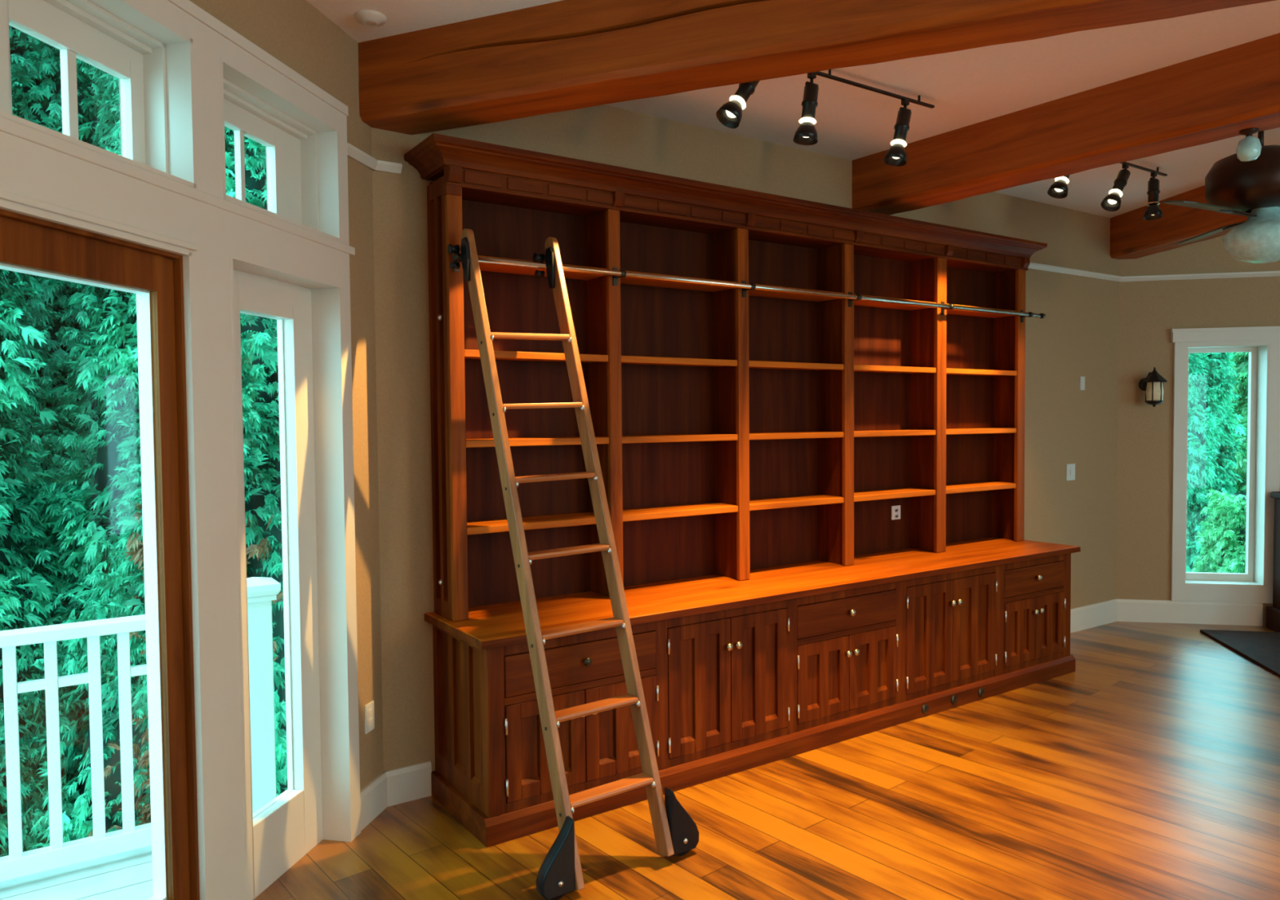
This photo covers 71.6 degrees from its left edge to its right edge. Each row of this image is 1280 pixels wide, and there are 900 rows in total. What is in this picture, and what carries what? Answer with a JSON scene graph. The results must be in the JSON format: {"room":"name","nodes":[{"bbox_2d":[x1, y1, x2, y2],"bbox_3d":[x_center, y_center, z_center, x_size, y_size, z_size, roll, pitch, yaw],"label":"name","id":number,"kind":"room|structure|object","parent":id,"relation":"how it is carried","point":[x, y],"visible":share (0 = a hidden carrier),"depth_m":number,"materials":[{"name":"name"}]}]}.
{"room":"library","nodes":[
{"label":"library","id":0,"kind":"room"},
{"bbox_2d":[189,0,383,791],"bbox_3d":[-1.722,0.046,0.684,0.135,3.090,6.050,0,2,11],"label":"wall","id":1,"kind":"structure","parent":0,"point":[295,33],"depth_m":3.49,"materials":[{"name":"beige paint"}]},
{"bbox_2d":[0,0,146,164],"bbox_3d":[-1.497,-0.945,2.214,0.035,0.402,0.684,0,2,11],"label":"window","id":2,"kind":"structure","parent":1,"relation":"in","point":[40,20],"depth_m":2.30,"materials":[{"name":"white paint"}]},
{"bbox_2d":[0,189,198,250],"bbox_3d":[-1.364,-0.558,2.027,0.016,0.018,1.025,0,2,11],"label":"trim","id":3,"kind":"structure","parent":1,"relation":"attached to","point":[5,195],"depth_m":2.16,"materials":[{"name":"white paint"}]},
{"bbox_2d":[0,208,199,899],"bbox_3d":[-1.478,0.502,2.087,0.206,2.076,0.978,0,2,11],"label":"door","id":4,"kind":"structure","parent":1,"relation":"in","point":[28,245],"depth_m":2.48,"materials":[{"name":"brown wood"}]},
{"bbox_2d":[0,115,355,255],"bbox_3d":[-1.390,-0.709,1.951,0.027,0.031,2.975,0,2,11],"label":"trim","id":5,"kind":"structure","parent":1,"relation":"attached to","point":[6,126],"depth_m":2.37,"materials":[{"name":"white paint"}]},
{"bbox_2d":[0,0,360,899],"bbox_3d":[-1.448,0.148,1.991,0.162,2.790,2.910,0,2,11],"label":"trim","id":6,"kind":"structure","parent":1,"relation":"attached to","point":[193,61],"depth_m":2.65,"materials":[{"name":"white paint"}]},
{"bbox_2d":[223,98,302,224],"bbox_3d":[-1.343,-0.974,3.008,0.035,0.402,0.650,0,2,11],"label":"window","id":7,"kind":"structure","parent":1,"relation":"in","point":[283,173],"depth_m":3.16,"materials":[{"name":"white paint"}]},
{"bbox_2d":[233,269,323,899],"bbox_3d":[-1.311,0.456,3.064,0.060,2.104,0.621,0,2,11],"label":"window","id":8,"kind":"structure","parent":1,"relation":"in","point":[287,828],"depth_m":3.24,"materials":[{"name":"white paint"}]},
{"bbox_2d":[346,142,377,170],"bbox_3d":[-1.094,-1.150,3.486,0.030,0.036,0.252,0,2,11],"label":"trim","id":9,"kind":"structure","parent":1,"relation":"attached to","point":[356,154],"depth_m":3.47,"materials":[{"name":"white paint"}]},
{"bbox_2d":[364,700,374,734],"bbox_3d":[-1.085,1.074,3.565,0.009,0.115,0.070,0,2,11],"label":"wall outlet","id":10,"kind":"object","parent":1,"relation":"attached to","point":[369,711],"visible":1,"depth_m":3.56,"materials":[{"name":"white plastic"}]},
{"bbox_2d":[368,708,372,716],"bbox_3d":[-1.083,1.054,3.563,0.003,0.024,0.028,0,2,11],"label":"outlet","id":11,"kind":"object","parent":10,"relation":"attached to","point":[370,710],"depth_m":3.56,"materials":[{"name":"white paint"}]},
{"bbox_2d":[368,718,373,726],"bbox_3d":[-1.082,1.094,3.565,0.003,0.024,0.028,0,2,11],"label":"outlet","id":12,"kind":"object","parent":10,"relation":"attached to","point":[371,720],"depth_m":3.57,"materials":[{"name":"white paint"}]},
{"bbox_2d":[360,772,387,831],"bbox_3d":[-1.078,1.413,3.575,0.018,0.145,0.248,0,2,11],"label":"baseboard","id":13,"kind":"structure","parent":1,"relation":"attached to","point":[373,797],"depth_m":3.57,"materials":[{"name":"white paint"}]},
{"bbox_2d":[371,104,1118,771],"bbox_3d":[1.250,-0.141,5.315,5.737,3.090,0.180,-2,2,-34],"label":"wall","id":14,"kind":"structure","parent":0,"point":[1064,424],"depth_m":4.53,"materials":[{"name":"beige paint"}]},
{"bbox_2d":[370,160,1121,282],"bbox_3d":[1.298,-1.230,5.189,5.757,0.036,0.030,-2,2,-34],"label":"trim","id":15,"kind":"structure","parent":14,"relation":"attached to","point":[382,166],"depth_m":6.26,"materials":[{"name":"white paint"}]},
{"bbox_2d":[383,599,1116,807],"bbox_3d":[1.318,1.319,5.284,5.753,0.172,0.018,-2,2,-34],"label":"baseboard","id":16,"kind":"structure","parent":14,"relation":"attached to","point":[413,782],"depth_m":3.77,"materials":[{"name":"white paint"}]},
{"bbox_2d":[1066,463,1075,480],"bbox_3d":[3.153,0.162,6.492,0.110,0.120,0.011,-2,2,-34],"label":"light switch","id":17,"kind":"object","parent":14,"relation":"attached to","point":[1070,468],"visible":1,"depth_m":6.49,"materials":[{"name":"white plastic"}]},
{"bbox_2d":[1080,376,1084,390],"bbox_3d":[3.266,-0.492,6.552,0.060,0.100,0.007,-2,2,-34],"label":"wall sensor","id":18,"kind":"object","parent":14,"relation":"attached to","point":[1082,378],"visible":1,"depth_m":6.54,"materials":[{"name":"white plastic"}]},
{"bbox_2d":[253,622,1279,899],"bbox_3d":[3.947,1.584,1.221,14.451,0.120,10.012,-2,2,-34],"label":"floor","id":19,"kind":"structure","parent":0,"point":[1148,770],"depth_m":3.54,"materials":[{"name":"brown wood"}]},
{"bbox_2d":[447,228,698,899],"bbox_3d":[-0.274,0.305,3.366,0.654,2.359,0.799,-2,2,-34],"label":"library ladder","id":20,"kind":"object","parent":19,"relation":"on","point":[560,874],"visible":1,"depth_m":3.27,"materials":[{"name":"brown wood"}]},
{"bbox_2d":[431,553,1075,848],"bbox_3d":[0.912,1.054,4.650,3.974,0.752,0.593,-2,2,-34],"label":"base cabinet","id":21,"kind":"object","parent":19,"relation":"on","point":[727,692],"visible":0.89,"depth_m":4.01,"materials":[{"name":"brown wood"}]},
{"bbox_2d":[424,537,1080,650],"bbox_3d":[0.909,0.662,4.636,4.004,0.035,0.594,-2,2,-34],"label":"countertop","id":22,"kind":"structure","parent":21,"relation":"on","point":[501,624],"depth_m":4.24,"materials":[{"name":"brown wood"}]},
{"bbox_2d":[404,133,1047,622],"bbox_3d":[0.827,-0.315,4.712,4.106,1.917,0.328,-2,2,-34],"label":"bookcase","id":23,"kind":"object","parent":22,"relation":"on","point":[735,435],"visible":0.9,"depth_m":4.47,"materials":[{"name":"brown wood"}]},
{"bbox_2d":[451,253,1045,322],"bbox_3d":[0.923,-0.808,4.625,4.024,0.080,0.077,-2,2,-34],"label":"ladder rail","id":24,"kind":"object","parent":23,"relation":"attached to","point":[456,257],"visible":0.94,"depth_m":4.30,"materials":[{"name":"metal"}]},
{"bbox_2d":[891,505,900,519],"bbox_3d":[1.558,0.381,5.397,0.080,0.085,0.008,-2,2,-34],"label":"wall socket","id":25,"kind":"object","parent":23,"relation":"attached to","point":[895,510],"visible":1,"depth_m":5.39,"materials":[{"name":"white plastic"}]},
{"bbox_2d":[1200,629,1279,677],"bbox_3d":[4.214,1.360,5.522,0.690,0.022,1.900,0,2,11],"label":"hearth","id":26,"kind":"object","parent":19,"relation":"on","point":[1262,649],"depth_m":6.07,"materials":[{"name":"black stone"}]},
{"bbox_2d":[1266,491,1279,632],"bbox_3d":[5.191,0.824,6.327,1.118,1.020,0.392,0,2,11],"label":"fireplace","id":27,"kind":"object","parent":19,"relation":"on","point":[1273,613],"visible":0.97,"depth_m":6.56,"materials":[{"name":"brown wood"}]},
{"bbox_2d":[306,0,1279,217],"bbox_3d":[3.919,-1.624,1.109,14.451,0.120,10.012,-2,2,-34],"label":"ceiling","id":28,"kind":"structure","parent":0,"point":[969,86],"depth_m":4.00,"materials":[{"name":"white paint"}]},
{"bbox_2d":[354,9,386,26],"bbox_3d":[-0.993,-1.583,3.271,0.115,0.027,0.115,-2,2,-34],"label":"ceiling disc","id":29,"kind":"object","parent":28,"relation":"attached to","point":[369,18],"visible":1,"depth_m":3.25,"materials":[{"name":"white paint"}]},
{"bbox_2d":[358,0,1275,134],"bbox_3d":[1.432,-1.445,2.604,5.450,0.307,0.254,0,2,22],"label":"ceiling beam","id":30,"kind":"structure","parent":28,"relation":"attached to","point":[565,55],"depth_m":3.06,"materials":[{"name":"brown wood"}]},
{"bbox_2d":[816,69,934,108],"bbox_3d":[0.812,-1.611,3.795,1.370,0.038,0.016,-2,2,-34],"label":"track","id":31,"kind":"object","parent":28,"relation":"attached to","point":[829,76],"visible":0.59,"depth_m":3.94,"materials":[{"name":"black metal"}]},
{"bbox_2d":[715,80,759,128],"bbox_3d":[0.396,-1.433,3.544,0.208,0.298,0.104,-2,2,-34],"label":"track spotlight","id":32,"kind":"object","parent":31,"relation":"hanging from","point":[730,114],"visible":0.71,"depth_m":3.52,"materials":[{"name":"black metal"}]},
{"bbox_2d":[793,71,818,145],"bbox_3d":[0.698,-1.444,3.735,0.110,0.296,0.104,-2,2,-34],"label":"track spotlight","id":33,"kind":"object","parent":31,"relation":"hanging from","point":[806,134],"visible":0.98,"depth_m":3.71,"materials":[{"name":"black metal"}]},
{"bbox_2d":[883,97,911,166],"bbox_3d":[1.179,-1.456,4.059,0.137,0.301,0.104,-2,2,-34],"label":"track spotlight","id":34,"kind":"object","parent":31,"relation":"hanging from","point":[896,156],"visible":1,"depth_m":4.04,"materials":[{"name":"black metal"}]},
{"bbox_2d":[852,32,1279,215],"bbox_3d":[2.671,-1.486,3.478,0.264,0.307,4.658,-2,3,-37],"label":"ceiling beam","id":35,"kind":"structure","parent":28,"relation":"attached to","point":[1215,96],"depth_m":4.09,"materials":[{"name":"brown wood"}]},
{"bbox_2d":[1235,128,1262,161],"bbox_3d":[2.557,-1.280,3.726,0.090,0.130,0.090,-2,2,-34],"label":"spotlight","id":36,"kind":"object","parent":35,"relation":"attached to","point":[1249,148],"visible":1,"depth_m":3.70,"materials":[{"name":"white glass"}]},
{"bbox_2d":[1120,161,1167,176],"bbox_3d":[2.665,-1.671,5.043,1.300,0.038,0.016,-2,2,-34],"label":"track","id":37,"kind":"object","parent":28,"relation":"attached to","point":[1124,162],"visible":0.34,"depth_m":5.27,"materials":[{"name":"black metal"}]},
{"bbox_2d":[1047,174,1069,198],"bbox_3d":[2.287,-1.506,4.817,0.167,0.275,0.104,-2,2,-34],"label":"track spotlight","id":38,"kind":"object","parent":37,"relation":"hanging from","point":[1059,189],"visible":0.54,"depth_m":4.79,"materials":[{"name":"black metal"}]},
{"bbox_2d":[1100,163,1130,211],"bbox_3d":[2.746,-1.516,5.114,0.213,0.283,0.104,-2,2,-34],"label":"track spotlight","id":39,"kind":"object","parent":37,"relation":"hanging from","point":[1112,202],"visible":1,"depth_m":5.10,"materials":[{"name":"black metal"}]},
{"bbox_2d":[1142,171,1163,220],"bbox_3d":[3.071,-1.527,5.309,0.107,0.280,0.104,-2,2,-34],"label":"track spotlight","id":40,"kind":"object","parent":37,"relation":"hanging from","point":[1153,211],"visible":1,"depth_m":5.30,"materials":[{"name":"black metal"}]},
{"bbox_2d":[1110,185,1248,259],"bbox_3d":[3.994,-1.526,4.275,0.254,0.307,5.264,-1,2,-7],"label":"ceiling beam","id":41,"kind":"structure","parent":28,"relation":"attached to","point":[1131,236],"depth_m":6.16,"materials":[{"name":"brown wood"}]},
{"bbox_2d":[1161,130,1279,263],"bbox_3d":[3.048,-1.306,4.369,1.170,0.727,1.237,-2,2,-34],"label":"ceiling fan","id":42,"kind":"object","parent":28,"relation":"hanging from","point":[1233,186],"visible":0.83,"depth_m":4.37,"materials":[{"name":"brown metal"}]},
{"bbox_2d":[1115,235,1279,626],"bbox_3d":[6.509,-0.224,6.360,5.740,3.090,0.135,0,2,11],"label":"wall","id":43,"kind":"structure","parent":0,"point":[1148,310],"depth_m":6.79,"materials":[{"name":"beige paint"}]},
{"bbox_2d":[1138,367,1167,407],"bbox_3d":[3.858,-0.473,6.694,0.170,0.300,0.230,-1,2,-11],"label":"wall lantern","id":44,"kind":"object","parent":43,"relation":"attached to","point":[1153,384],"visible":1,"depth_m":6.62,"materials":[{"name":"black metal"}]},
{"bbox_2d":[1116,599,1262,626],"bbox_3d":[4.187,1.241,6.788,1.027,0.172,0.018,0,2,11],"label":"baseboard","id":45,"kind":"structure","parent":43,"relation":"attached to","point":[1127,610],"depth_m":6.78,"materials":[{"name":"white paint"}]},
{"bbox_2d":[1119,271,1279,282],"bbox_3d":[6.459,-1.312,6.246,5.710,0.036,0.030,0,2,11],"label":"trim","id":46,"kind":"structure","parent":43,"relation":"attached to","point":[1268,273],"depth_m":6.67,"materials":[{"name":"white paint"}]},
{"bbox_2d":[1185,346,1257,582],"bbox_3d":[4.445,0.112,6.848,0.536,1.802,0.040,0,2,11],"label":"window","id":47,"kind":"structure","parent":43,"relation":"in","point":[1248,576],"depth_m":6.80,"materials":[{"name":"white paint"}]},
{"bbox_2d":[1168,326,1279,604],"bbox_3d":[4.430,0.116,6.762,0.785,2.070,0.215,0,2,11],"label":"trim","id":48,"kind":"structure","parent":43,"relation":"attached to","point":[1266,339],"depth_m":6.70,"materials":[{"name":"white paint"}]},
{"label":"outside","id":49,"kind":"structure","parent":0,"visible":0},
{"bbox_3d":[-8.167,3.981,21.271,70.000,0.100,35.800,-2,2,-34],"label":"ground","id":50,"kind":"structure","parent":49,"visible":0},
{"bbox_2d":[0,269,102,857],"bbox_3d":[-4.129,-0.336,4.412,2.543,9.634,2.260,-2,2,-30],"label":"evergreen tree","id":51,"kind":"object","parent":50,"relation":"on","point":[13,334],"visible":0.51,"depth_m":4.95,"materials":[{"name":"green plant"}]},
{"bbox_2d":[0,25,125,820],"bbox_3d":[-4.699,-1.695,6.885,3.138,12.210,2.707,-2,2,-34],"label":"evergreen tree","id":52,"kind":"object","parent":50,"relation":"on","point":[35,64],"visible":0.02,"depth_m":6.53,"materials":[{"name":"green plant"}]},
{"bbox_2d":[0,60,288,857],"bbox_3d":[-2.550,-0.301,5.445,2.568,9.465,2.190,-1,2,-10],"label":"evergreen tree","id":53,"kind":"object","parent":50,"relation":"on","point":[112,531],"visible":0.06,"depth_m":5.08,"materials":[{"name":"green plant"}]},
{"bbox_2d":[1186,352,1247,572],"bbox_3d":[10.021,0.606,16.380,3.093,6.906,2.599,0,2,17],"label":"evergreen tree","id":54,"kind":"object","parent":50,"relation":"on","point":[1208,403],"visible":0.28,"depth_m":15.85,"materials":[{"name":"green plant"}]},
{"bbox_2d":[1191,488,1246,573],"bbox_3d":[6.788,2.330,9.817,2.003,3.740,2.260,-2,2,-34],"label":"evergreen tree","id":55,"kind":"object","parent":50,"relation":"on","point":[1224,550],"visible":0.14,"depth_m":9.82,"materials":[{"name":"green plant"}]},
{"bbox_2d":[1207,360,1235,426],"bbox_3d":[12.365,0.047,19.763,3.301,7.933,3.929,-2,2,-34],"label":"evergreen tree","id":56,"kind":"object","parent":50,"relation":"on","point":[1211,360],"visible":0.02,"depth_m":19.07,"materials":[{"name":"green plant"}]},
{"bbox_2d":[1210,351,1248,494],"bbox_3d":[12.112,0.420,16.794,2.452,7.266,3.066,-2,2,-34],"label":"evergreen tree","id":57,"kind":"object","parent":50,"relation":"on","point":[1240,359],"visible":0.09,"depth_m":16.73,"materials":[{"name":"green plant"}]},
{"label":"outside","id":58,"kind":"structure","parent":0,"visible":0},
{"bbox_2d":[0,845,153,899],"bbox_3d":[-2.336,1.724,0.641,5.150,0.050,4.792,-2,2,-34],"label":"deck","id":59,"kind":"object","parent":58,"point":[128,875],"depth_m":3.29,"materials":[{"name":"white wood"}]},
{"bbox_2d":[0,614,151,882],"bbox_3d":[-3.582,1.157,2.377,4.653,0.905,0.090,-2,2,-34],"label":"deck railing","id":60,"kind":"object","parent":59,"relation":"on","point":[19,864],"visible":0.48,"depth_m":3.32,"materials":[{"name":"white wood"}]},
{"bbox_2d":[246,577,280,813],"bbox_3d":[-1.611,1.057,3.722,0.180,1.055,0.180,-2,2,-34],"label":"railing post","id":61,"kind":"object","parent":59,"relation":"on","point":[261,591],"visible":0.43,"depth_m":3.68,"materials":[{"name":"white wood"}]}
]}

